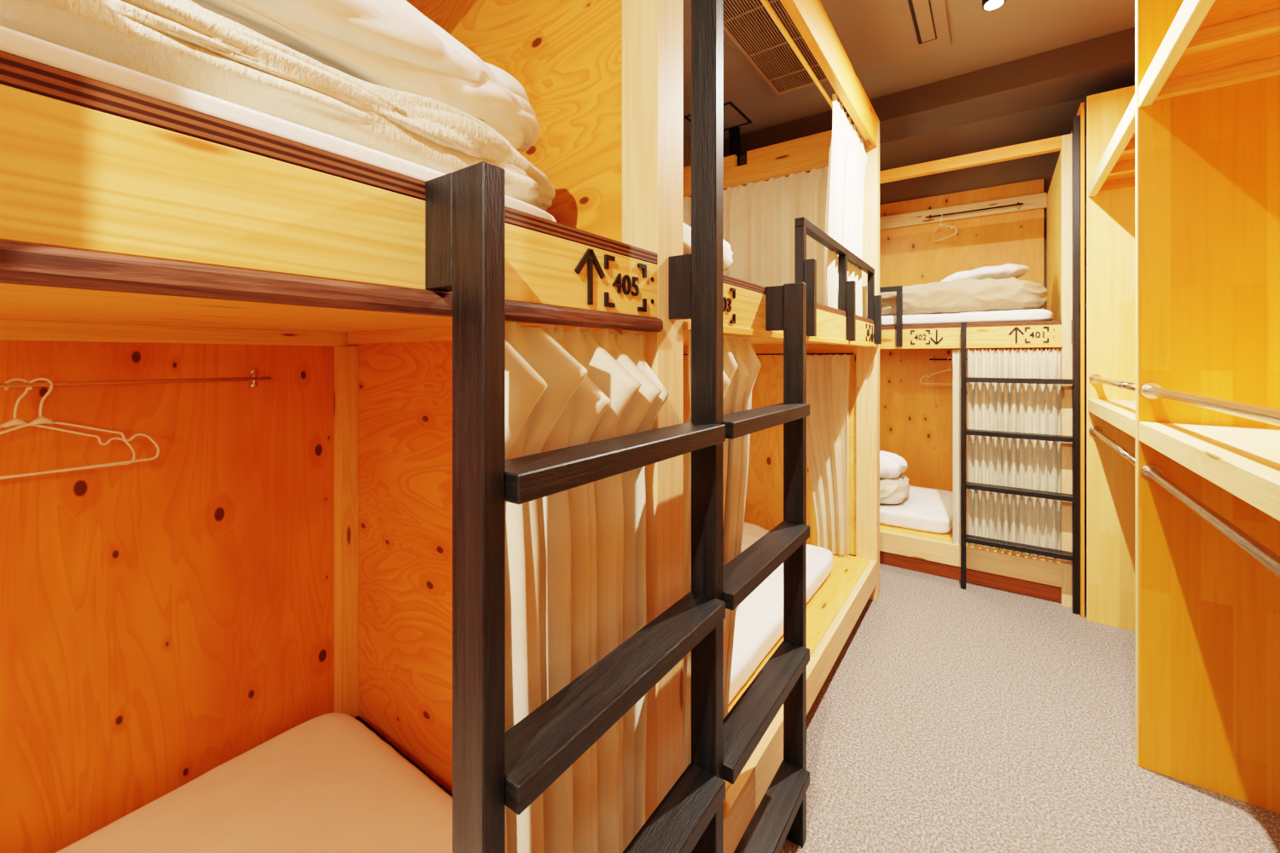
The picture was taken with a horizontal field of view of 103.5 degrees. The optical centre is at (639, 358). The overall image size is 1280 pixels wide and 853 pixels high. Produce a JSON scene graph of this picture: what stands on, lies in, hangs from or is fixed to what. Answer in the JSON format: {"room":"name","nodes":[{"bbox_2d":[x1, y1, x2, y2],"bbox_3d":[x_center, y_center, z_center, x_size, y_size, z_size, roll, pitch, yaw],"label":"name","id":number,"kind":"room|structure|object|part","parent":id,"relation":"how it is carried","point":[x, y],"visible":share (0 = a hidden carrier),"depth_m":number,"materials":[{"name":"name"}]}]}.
{"room":"dormitory","nodes":[
{"label":"dormitory","id":0,"kind":"room"},
{"bbox_2d":[354,137,691,728],"bbox_3d":[-0.679,-0.150,2.728,0.100,3.300,7.170,0,0,35],"label":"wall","id":1,"kind":"structure","parent":0,"point":[687,144],"depth_m":4.13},
{"bbox_2d":[723,27,1135,165],"bbox_3d":[1.893,-1.715,3.542,3.160,0.170,0.390,0,0,35],"label":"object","id":2,"kind":"structure","parent":1,"relation":"attached to","point":[1105,63],"depth_m":3.17,"materials":[{"name":"paint"}]},
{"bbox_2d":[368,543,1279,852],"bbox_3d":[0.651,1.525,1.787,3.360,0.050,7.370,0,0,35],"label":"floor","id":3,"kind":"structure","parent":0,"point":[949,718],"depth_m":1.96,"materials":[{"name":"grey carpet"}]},
{"bbox_2d":[0,0,683,852],"bbox_3d":[-1.172,0.000,0.523,1.549,3.000,2.560,0,0,35],"label":"bunk bed","id":4,"kind":"object","parent":3,"relation":"on","point":[282,562],"visible":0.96,"depth_m":1.33,"materials":[{"name":"brown wood"}]},
{"bbox_2d":[0,368,271,388],"bbox_3d":[-1.688,0.066,1.044,0.063,0.062,1.555,0,0,35],"label":"rail","id":5,"kind":"object","parent":4,"relation":"attached to","point":[253,378],"visible":1,"depth_m":1.40,"materials":[{"name":"metal"}]},
{"bbox_2d":[0,378,135,478],"bbox_3d":[-1.526,0.171,1.231,0.019,0.246,0.427,0,0,35],"label":"clothes hanger","id":6,"kind":"object","parent":5,"relation":"hanging from","point":[15,421],"visible":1,"depth_m":1.26,"materials":[{"name":"plastic"}]},
{"bbox_3d":[-1.526,0.226,1.231,0.006,0.137,0.427,0,0,34],"label":"frame","id":7,"kind":"part","parent":6,"relation":"part of","materials":[{"name":"plastic"}]},
{"bbox_2d":[0,378,159,479],"bbox_3d":[-1.497,0.171,1.266,0.019,0.246,0.427,0,0,39],"label":"clothes hanger","id":8,"kind":"object","parent":5,"relation":"hanging from","point":[41,420],"visible":1,"depth_m":1.28,"materials":[{"name":"plastic"}]},
{"bbox_3d":[-1.497,0.226,1.266,0.006,0.137,0.427,0,0,39],"label":"frame","id":9,"kind":"part","parent":8,"relation":"part of","materials":[{"name":"plastic"}]},
{"bbox_3d":[-1.800,0.000,0.961,0.018,2.960,2.350,0,0,35],"label":"panel","id":10,"kind":"part","parent":4,"relation":"part of","materials":[{"name":"orange wood"}]},
{"bbox_3d":[-1.764,-0.070,0.960,0.040,0.050,2.350,0,0,35],"label":"rail","id":11,"kind":"part","parent":4,"relation":"part of","materials":[{"name":"brown wood"}]},
{"bbox_2d":[56,712,452,852],"bbox_3d":[-1.274,1.291,0.638,1.107,0.118,2.181,0,0,35],"label":"mattress","id":12,"kind":"object","parent":4,"relation":"on","point":[328,783],"visible":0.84,"depth_m":1.39,"materials":[{"name":"white fabric"}]},
{"bbox_2d":[0,23,556,221],"bbox_3d":[-1.058,-0.250,0.452,0.993,0.042,1.916,0,0,35],"label":"mattress","id":13,"kind":"object","parent":4,"relation":"on","point":[14,41],"visible":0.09,"depth_m":0.49,"materials":[{"name":"white fabric"}]},
{"bbox_2d":[0,0,556,210],"bbox_3d":[-0.923,-0.343,0.565,0.872,0.167,1.796,0,0,35],"label":"blanket","id":14,"kind":"object","parent":13,"relation":"on","point":[178,42],"visible":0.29,"depth_m":0.57,"materials":[{"name":"white fabric"}]},
{"bbox_2d":[180,0,541,153],"bbox_3d":[-0.955,-0.492,0.647,0.918,0.191,1.660,0,0,35],"label":"duvet","id":15,"kind":"object","parent":14,"relation":"on","point":[390,43],"visible":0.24,"depth_m":0.76,"materials":[{"name":"white fabric"}]},
{"bbox_3d":[-0.640,-0.071,0.141,0.038,0.028,2.350,0,0,35],"label":"edge moulding","id":16,"kind":"part","parent":4,"relation":"part of","materials":[{"name":"brown wood"}]},
{"bbox_3d":[-1.101,0.652,1.890,0.050,1.395,0.065,0,0,35],"label":"corner post","id":17,"kind":"part","parent":4,"relation":"part of","materials":[{"name":"brown wood"}]},
{"bbox_3d":[-0.562,0.627,1.558,1.312,1.446,0.015,0,0,35],"label":"panel","id":18,"kind":"part","parent":4,"relation":"part of","materials":[{"name":"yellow wood"}]},
{"bbox_3d":[-0.558,-0.075,1.521,1.262,0.040,0.040,0,0,35],"label":"rail","id":19,"kind":"part","parent":4,"relation":"part of","materials":[{"name":"brown wood"}]},
{"bbox_3d":[-0.562,-0.855,1.558,1.312,1.251,0.015,0,0,35],"label":"panel","id":20,"kind":"part","parent":4,"relation":"part of","materials":[{"name":"yellow wood"}]},
{"bbox_2d":[505,321,669,852],"bbox_3d":[-0.103,0.660,0.910,0.141,1.439,0.482,0,0,35],"label":"curtain","id":21,"kind":"object","parent":4,"relation":"hanging from","point":[575,558],"visible":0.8,"depth_m":0.91,"materials":[{"name":"white fabric"}]},
{"bbox_3d":[0.030,0.000,1.173,0.100,3.000,0.110,0,0,35],"label":"post","id":22,"kind":"part","parent":4,"relation":"part of","materials":[{"name":"yellow wood"}]},
{"bbox_2d":[424,0,809,852],"bbox_3d":[0.130,-0.140,1.105,0.141,3.280,1.212,0,0,35],"label":"ladder","id":23,"kind":"object","parent":3,"relation":"on","point":[493,768],"visible":0.99,"depth_m":0.89,"materials":[{"name":"black wood"}]},
{"bbox_3d":[-0.197,0.635,0.614,0.062,1.729,0.033,0,0,35],"label":"rail","id":24,"kind":"part","parent":23,"relation":"part of","materials":[{"name":"black wood"}]},
{"bbox_3d":[0.146,-0.140,1.098,0.062,3.280,0.037,0,0,35],"label":"rail","id":25,"kind":"part","parent":23,"relation":"part of","materials":[{"name":"black wood"}]},
{"bbox_3d":[0.483,0.633,1.575,0.062,1.733,0.036,0,0,35],"label":"rail","id":26,"kind":"part","parent":23,"relation":"part of","materials":[{"name":"black wood"}]},
{"bbox_2d":[374,0,879,852],"bbox_3d":[0.231,0.000,2.599,1.442,3.000,2.450,0,0,35],"label":"bunk bed","id":27,"kind":"object","parent":3,"relation":"on","point":[833,612],"visible":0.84,"depth_m":3.11,"materials":[{"name":"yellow wood"}]},
{"bbox_2d":[683,332,761,804],"bbox_3d":[0.221,0.632,1.403,0.093,1.396,0.459,0,0,35],"label":"curtain","id":28,"kind":"object","parent":27,"relation":"hanging from","point":[741,365],"visible":0.33,"depth_m":1.43,"materials":[{"name":"white fabric"}]},
{"bbox_2d":[688,170,810,197],"bbox_3d":[0.843,-1.235,3.538,1.250,0.012,0.011,0,0,35],"label":"rail","id":29,"kind":"object","parent":27,"relation":"attached to","point":[809,171],"visible":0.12,"depth_m":3.51,"materials":[{"name":"metal"}]},
{"bbox_2d":[683,166,828,305],"bbox_3d":[0.815,-0.748,3.500,1.192,0.966,0.056,0,0,35],"label":"curtain","id":30,"kind":"object","parent":29,"relation":"hanging from","point":[759,217],"visible":0.37,"depth_m":3.42,"materials":[{"name":"beige fabric"}]},
{"bbox_2d":[683,353,854,354],"bbox_3d":[0.825,-0.028,3.513,1.250,0.010,0.010,0,0,35],"label":"rail","id":31,"kind":"object","parent":27,"relation":"attached to","point":[755,353],"visible":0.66,"depth_m":3.29,"materials":[{"name":"brown metal"}]},
{"bbox_3d":[0.834,-0.065,3.550,1.292,0.060,0.040,0,0,35],"label":"rail","id":32,"kind":"part","parent":27,"relation":"part of","materials":[{"name":"brown wood"}]},
{"bbox_3d":[0.850,0.577,3.572,1.292,1.346,0.015,0,0,35],"label":"panel","id":33,"kind":"part","parent":27,"relation":"part of","materials":[{"name":"brown wood"}]},
{"bbox_2d":[728,544,831,703],"bbox_3d":[0.255,1.192,2.546,0.982,0.117,1.856,0,0,35],"label":"mattress","id":34,"kind":"object","parent":27,"relation":"on","point":[759,625],"visible":0.17,"depth_m":2.22,"materials":[{"name":"white fabric"}]},
{"bbox_2d":[740,522,767,552],"bbox_3d":[0.510,1.084,3.103,0.565,0.131,0.465,0,0,35],"label":"pillow","id":35,"kind":"object","parent":34,"relation":"on","point":[752,533],"visible":0.16,"depth_m":2.99,"materials":[{"name":"white fabric"}]},
{"bbox_3d":[0.765,-0.077,2.159,0.062,0.020,2.350,0,0,35],"label":"edge moulding","id":36,"kind":"part","parent":27,"relation":"part of","materials":[{"name":"brown wood"}]},
{"bbox_2d":[760,0,832,109],"bbox_3d":[0.731,-1.290,2.220,0.017,0.018,2.270,0,0,35],"label":"rail","id":37,"kind":"object","parent":27,"relation":"attached to","point":[765,3],"visible":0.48,"depth_m":2.09,"materials":[{"name":"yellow wood"}]},
{"bbox_2d":[806,354,849,557],"bbox_3d":[1.163,0.606,3.243,0.355,1.264,0.040,0,0,35],"label":"curtain","id":38,"kind":"object","parent":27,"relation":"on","point":[827,376],"visible":0.88,"depth_m":3.21,"materials":[{"name":"white fabric"}]},
{"bbox_2d":[794,216,881,344],"bbox_3d":[1.027,-0.313,2.495,0.074,0.458,1.380,0,0,35],"label":"guard rail","id":39,"kind":"object","parent":27,"relation":"attached to","point":[805,270],"visible":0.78,"depth_m":2.37,"materials":[{"name":"black wood"}]},
{"bbox_2d":[825,93,867,316],"bbox_3d":[1.116,-0.780,2.724,0.089,1.081,0.862,0,0,35],"label":"curtain","id":40,"kind":"object","parent":27,"relation":"on","point":[848,159],"visible":0.89,"depth_m":2.64,"materials":[{"name":"white fabric"}]},
{"bbox_3d":[1.439,0.000,3.183,0.120,3.000,0.100,0,0,35],"label":"post","id":41,"kind":"part","parent":27,"relation":"part of","materials":[{"name":"brown wood"}]},
{"bbox_3d":[0.200,-0.244,2.431,0.920,0.029,2.000,0,0,35],"label":"mattress","id":42,"kind":"object","parent":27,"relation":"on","visible":0},
{"bbox_2d":[683,213,733,269],"bbox_3d":[-0.108,-0.362,1.775,0.829,0.194,0.562,0,0,35],"label":"duvet","id":43,"kind":"object","parent":42,"relation":"on","point":[728,259],"visible":0.03,"depth_m":1.45,"materials":[{"name":"white fabric"}]},
{"bbox_2d":[849,102,1084,617],"bbox_3d":[2.034,0.000,4.232,2.394,3.000,1.540,0,0,35],"label":"bunk bed","id":44,"kind":"object","parent":3,"relation":"on","point":[916,418],"visible":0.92,"depth_m":4.17,"materials":[{"name":"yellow wood"}]},
{"bbox_2d":[879,285,902,346],"bbox_3d":[1.571,-0.296,3.728,0.660,0.424,0.037,0,0,35],"label":"guard rail","id":45,"kind":"object","parent":44,"relation":"attached to","point":[898,289],"visible":0.45,"depth_m":3.54,"materials":[{"name":"black wood"}]},
{"bbox_2d":[879,485,953,534],"bbox_3d":[1.781,1.191,4.387,1.644,0.118,0.985,0,0,35],"label":"mattress","id":46,"kind":"object","parent":44,"relation":"on","point":[923,509],"visible":0.24,"depth_m":3.76,"materials":[{"name":"white fabric"}]},
{"bbox_2d":[879,473,910,505],"bbox_3d":[1.919,1.035,4.125,0.513,0.210,0.591,0,0,35],"label":"blanket","id":47,"kind":"object","parent":46,"relation":"on","point":[893,491],"visible":0.34,"depth_m":3.86,"materials":[{"name":"white fabric"}]},
{"bbox_2d":[879,450,907,480],"bbox_3d":[1.909,0.868,4.126,0.486,0.213,0.534,0,0,35],"label":"pillow","id":48,"kind":"object","parent":47,"relation":"on","point":[892,465],"visible":0.42,"depth_m":3.91,"materials":[{"name":"white fabric"}]},
{"bbox_2d":[929,355,967,362],"bbox_3d":[2.945,0.010,4.441,0.680,0.062,0.106,0,0,35],"label":"rail","id":49,"kind":"object","parent":44,"relation":"attached to","point":[933,358],"visible":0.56,"depth_m":4.56,"materials":[{"name":"metal"}]},
{"bbox_2d":[919,357,967,384],"bbox_3d":[2.767,0.113,4.501,0.469,0.244,0.024,0,0,27],"label":"clothes hanger","id":50,"kind":"object","parent":49,"relation":"hanging from","point":[949,369],"visible":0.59,"depth_m":4.53,"materials":[{"name":"plastic"}]},
{"bbox_3d":[2.767,0.167,4.501,0.469,0.134,0.008,0,0,27],"label":"frame","id":51,"kind":"part","parent":50,"relation":"part of","materials":[{"name":"plastic"}]},
{"bbox_2d":[952,349,960,545],"bbox_3d":[2.136,0.596,3.380,0.071,1.309,0.030,0,0,27],"label":"curtain","id":52,"kind":"object","parent":44,"relation":"hanging from","point":[956,355],"visible":0.76,"depth_m":3.38,"materials":[{"name":"white fabric"}]},
{"bbox_3d":[2.436,-0.010,4.880,2.302,2.980,0.018,0,0,35],"label":"panel","id":53,"kind":"part","parent":44,"relation":"part of","materials":[{"name":"orange wood"}]},
{"bbox_3d":[2.425,-1.310,4.851,2.318,0.120,0.042,0,0,35],"label":"rail","id":54,"kind":"part","parent":44,"relation":"part of","materials":[{"name":"brown wood"}]},
{"bbox_2d":[881,309,1053,326],"bbox_3d":[2.017,-0.271,4.073,2.006,0.084,0.996,0,0,35],"label":"mattress","id":55,"kind":"object","parent":44,"relation":"on","point":[1033,315],"visible":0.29,"depth_m":3.34,"materials":[{"name":"white fabric"}]},
{"bbox_2d":[879,277,1048,315],"bbox_3d":[2.275,-0.431,3.837,1.308,0.262,0.860,0,0,35],"label":"duvet","id":56,"kind":"object","parent":55,"relation":"on","point":[968,294],"visible":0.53,"depth_m":3.41,"materials":[{"name":"white fabric"}]},
{"bbox_2d":[940,263,1029,281],"bbox_3d":[2.570,-0.607,3.786,0.573,0.152,0.487,0,0,35],"label":"pillow","id":57,"kind":"object","parent":56,"relation":"on","point":[1002,271],"visible":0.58,"depth_m":3.60,"materials":[{"name":"white fabric"}]},
{"bbox_3d":[1.627,-0.077,3.736,2.302,0.020,0.062,0,0,35],"label":"edge moulding","id":58,"kind":"part","parent":44,"relation":"part of","materials":[{"name":"brown wood"}]},
{"bbox_2d":[925,202,1023,221],"bbox_3d":[2.921,-1.290,4.434,0.710,0.062,0.066,0,0,35],"label":"rail","id":59,"kind":"object","parent":44,"relation":"attached to","point":[1018,204],"visible":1,"depth_m":4.38,"materials":[{"name":"metal"}]},
{"bbox_2d":[931,213,956,243],"bbox_3d":[2.709,-1.187,4.541,0.024,0.244,0.449,0,0,0],"label":"clothes hanger","id":60,"kind":"object","parent":59,"relation":"hanging from","point":[940,224],"visible":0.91,"depth_m":4.52,"materials":[{"name":"plastic"}]},
{"bbox_3d":[2.709,-1.133,4.541,0.008,0.134,0.449,0,0,0],"label":"frame","id":61,"kind":"part","parent":60,"relation":"part of","materials":[{"name":"plastic"}]},
{"bbox_2d":[967,349,1060,560],"bbox_3d":[2.365,0.586,3.206,0.476,1.289,0.068,0,0,34],"label":"curtain","id":62,"kind":"object","parent":44,"relation":"hanging from","point":[1031,464],"visible":0.89,"depth_m":3.20,"materials":[{"name":"white fabric"}]},
{"bbox_3d":[3.003,-0.789,3.645,0.015,1.121,1.340,0,0,35],"label":"panel","id":63,"kind":"part","parent":44,"relation":"part of","materials":[{"name":"brown wood"}]},
{"bbox_3d":[3.003,0.581,3.645,0.015,1.338,1.340,0,0,35],"label":"panel","id":64,"kind":"part","parent":44,"relation":"part of","materials":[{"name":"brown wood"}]},
{"bbox_3d":[2.604,0.075,3.064,0.070,2.850,0.070,0,0,35],"label":"post","id":65,"kind":"part","parent":44,"relation":"part of","materials":[{"name":"brown wood"}]},
{"bbox_3d":[3.005,0.010,3.546,0.016,2.980,1.540,0,0,35],"label":"panel","id":66,"kind":"part","parent":44,"relation":"part of","materials":[{"name":"orange wood"}]},
{"bbox_2d":[960,115,1079,615],"bbox_3d":[2.345,0.040,3.137,0.586,2.920,0.107,0,0,35],"label":"ladder","id":67,"kind":"object","parent":3,"relation":"on","point":[1073,556],"visible":1,"depth_m":2.99,"materials":[{"name":"black wood"}]},
{"bbox_3d":[2.113,0.632,3.292,0.028,1.735,0.045,0,0,35],"label":"rail","id":68,"kind":"part","parent":67,"relation":"part of","materials":[{"name":"black wood"}]},
{"bbox_3d":[2.567,0.040,2.970,0.030,2.920,0.045,0,0,35],"label":"rail","id":69,"kind":"part","parent":67,"relation":"part of","materials":[{"name":"black wood"}]},
{"bbox_2d":[1086,85,1135,631],"bbox_3d":[2.466,0.000,2.212,0.628,3.000,1.259,0,0,35],"label":"wardrobe","id":70,"kind":"object","parent":3,"relation":"on","point":[1110,115],"visible":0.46,"depth_m":2.82,"materials":[{"name":"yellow wood"}]},
{"bbox_3d":[2.231,0.414,2.361,0.032,0.032,1.225,0,0,35],"label":"hanging rod","id":71,"kind":"part","parent":70,"relation":"part of","materials":[{"name":"metal"}]},
{"bbox_3d":[2.231,0.118,2.361,0.032,0.032,1.225,0,0,35],"label":"hanging rod","id":72,"kind":"part","parent":70,"relation":"part of","materials":[{"name":"metal"}]},
{"bbox_2d":[1096,399,1135,415],"bbox_3d":[2.467,0.248,2.193,0.574,0.033,1.229,0,0,35],"label":"shelf","id":73,"kind":"object","parent":70,"relation":"attached to","point":[1127,406],"depth_m":2.52,"materials":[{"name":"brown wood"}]},
{"bbox_2d":[1104,131,1135,182],"bbox_3d":[2.467,-0.991,2.193,0.574,0.018,1.229,0,0,35],"label":"shelf","id":74,"kind":"object","parent":70,"relation":"attached to","point":[1129,158],"depth_m":2.53,"materials":[{"name":"orange wood"}]},
{"bbox_2d":[1135,0,1279,814],"bbox_3d":[1.083,-0.135,0.257,0.628,3.270,3.530,0,0,35],"label":"wardrobe","id":75,"kind":"object","parent":3,"relation":"on","point":[1207,72],"visible":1,"depth_m":1.74,"materials":[{"name":"orange wood"}]},
{"bbox_3d":[0.856,0.414,0.417,0.032,0.032,3.466,0,0,35],"label":"hanging rod","id":76,"kind":"part","parent":75,"relation":"part of","materials":[{"name":"metal"}]},
{"bbox_3d":[0.856,0.118,0.417,0.032,0.032,3.466,0,0,35],"label":"hanging rod","id":77,"kind":"part","parent":75,"relation":"part of","materials":[{"name":"metal"}]},
{"bbox_2d":[1152,422,1279,475],"bbox_3d":[1.093,0.248,0.250,0.574,0.033,3.470,0,0,35],"label":"shelf","id":78,"kind":"object","parent":75,"relation":"attached to","point":[1257,445],"depth_m":1.45,"materials":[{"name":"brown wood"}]},
{"bbox_2d":[1166,0,1279,81],"bbox_3d":[1.093,-0.991,0.250,0.574,0.018,3.470,0,0,35],"label":"shelf","id":79,"kind":"object","parent":75,"relation":"attached to","point":[1265,49],"depth_m":1.60,"materials":[{"name":"orange wood"}]},
{"bbox_2d":[683,0,1135,171],"bbox_3d":[0.651,-1.825,1.787,3.360,0.050,7.370,0,0,35],"label":"ceiling","id":80,"kind":"structure","parent":0,"point":[980,38],"depth_m":3.17,"materials":[{"name":"brown paint"}]},
{"bbox_2d":[683,101,752,130],"bbox_3d":[0.590,-1.797,3.796,0.380,0.006,0.380,0,0,35],"label":"access hatch","id":81,"kind":"object","parent":80,"relation":"attached to","point":[733,117],"visible":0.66,"depth_m":3.77,"materials":[{"name":"brown paint"}]},
{"bbox_2d":[728,127,739,166],"bbox_3d":[0.742,-1.645,3.958,0.084,0.307,0.084,0,0,35],"label":"ceiling spotlight","id":82,"kind":"object","parent":80,"relation":"attached to","point":[734,133],"visible":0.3,"depth_m":3.92,"materials":[{"name":"black metal"}]},
{"bbox_2d":[689,0,951,98],"bbox_3d":[0.937,-1.784,2.589,1.040,0.032,1.410,0,0,35],"label":"air conditioner","id":83,"kind":"object","parent":80,"relation":"attached to","point":[873,34],"visible":0.84,"depth_m":2.77,"materials":[{"name":"beige plastic"}]},
{"bbox_2d":[723,0,827,95],"bbox_3d":[0.729,-1.772,2.758,0.405,0.008,1.265,0,0,35],"label":"grille","id":84,"kind":"object","parent":83,"relation":"attached to","point":[748,26],"depth_m":2.85,"materials":[{"name":"brown metal"}]},
{"bbox_2d":[982,0,1006,11],"bbox_3d":[1.528,-1.663,2.178,0.084,0.272,0.084,0,0,35],"label":"ceiling spotlight","id":85,"kind":"object","parent":80,"relation":"attached to","point":[987,5],"visible":1,"depth_m":2.18,"materials":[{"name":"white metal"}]},
{"bbox_2d":[879,136,1086,543],"bbox_3d":[2.750,-0.150,4.755,3.360,3.300,0.100,0,0,35],"label":"wall","id":86,"kind":"structure","parent":0,"point":[1039,166],"depth_m":4.43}
]}

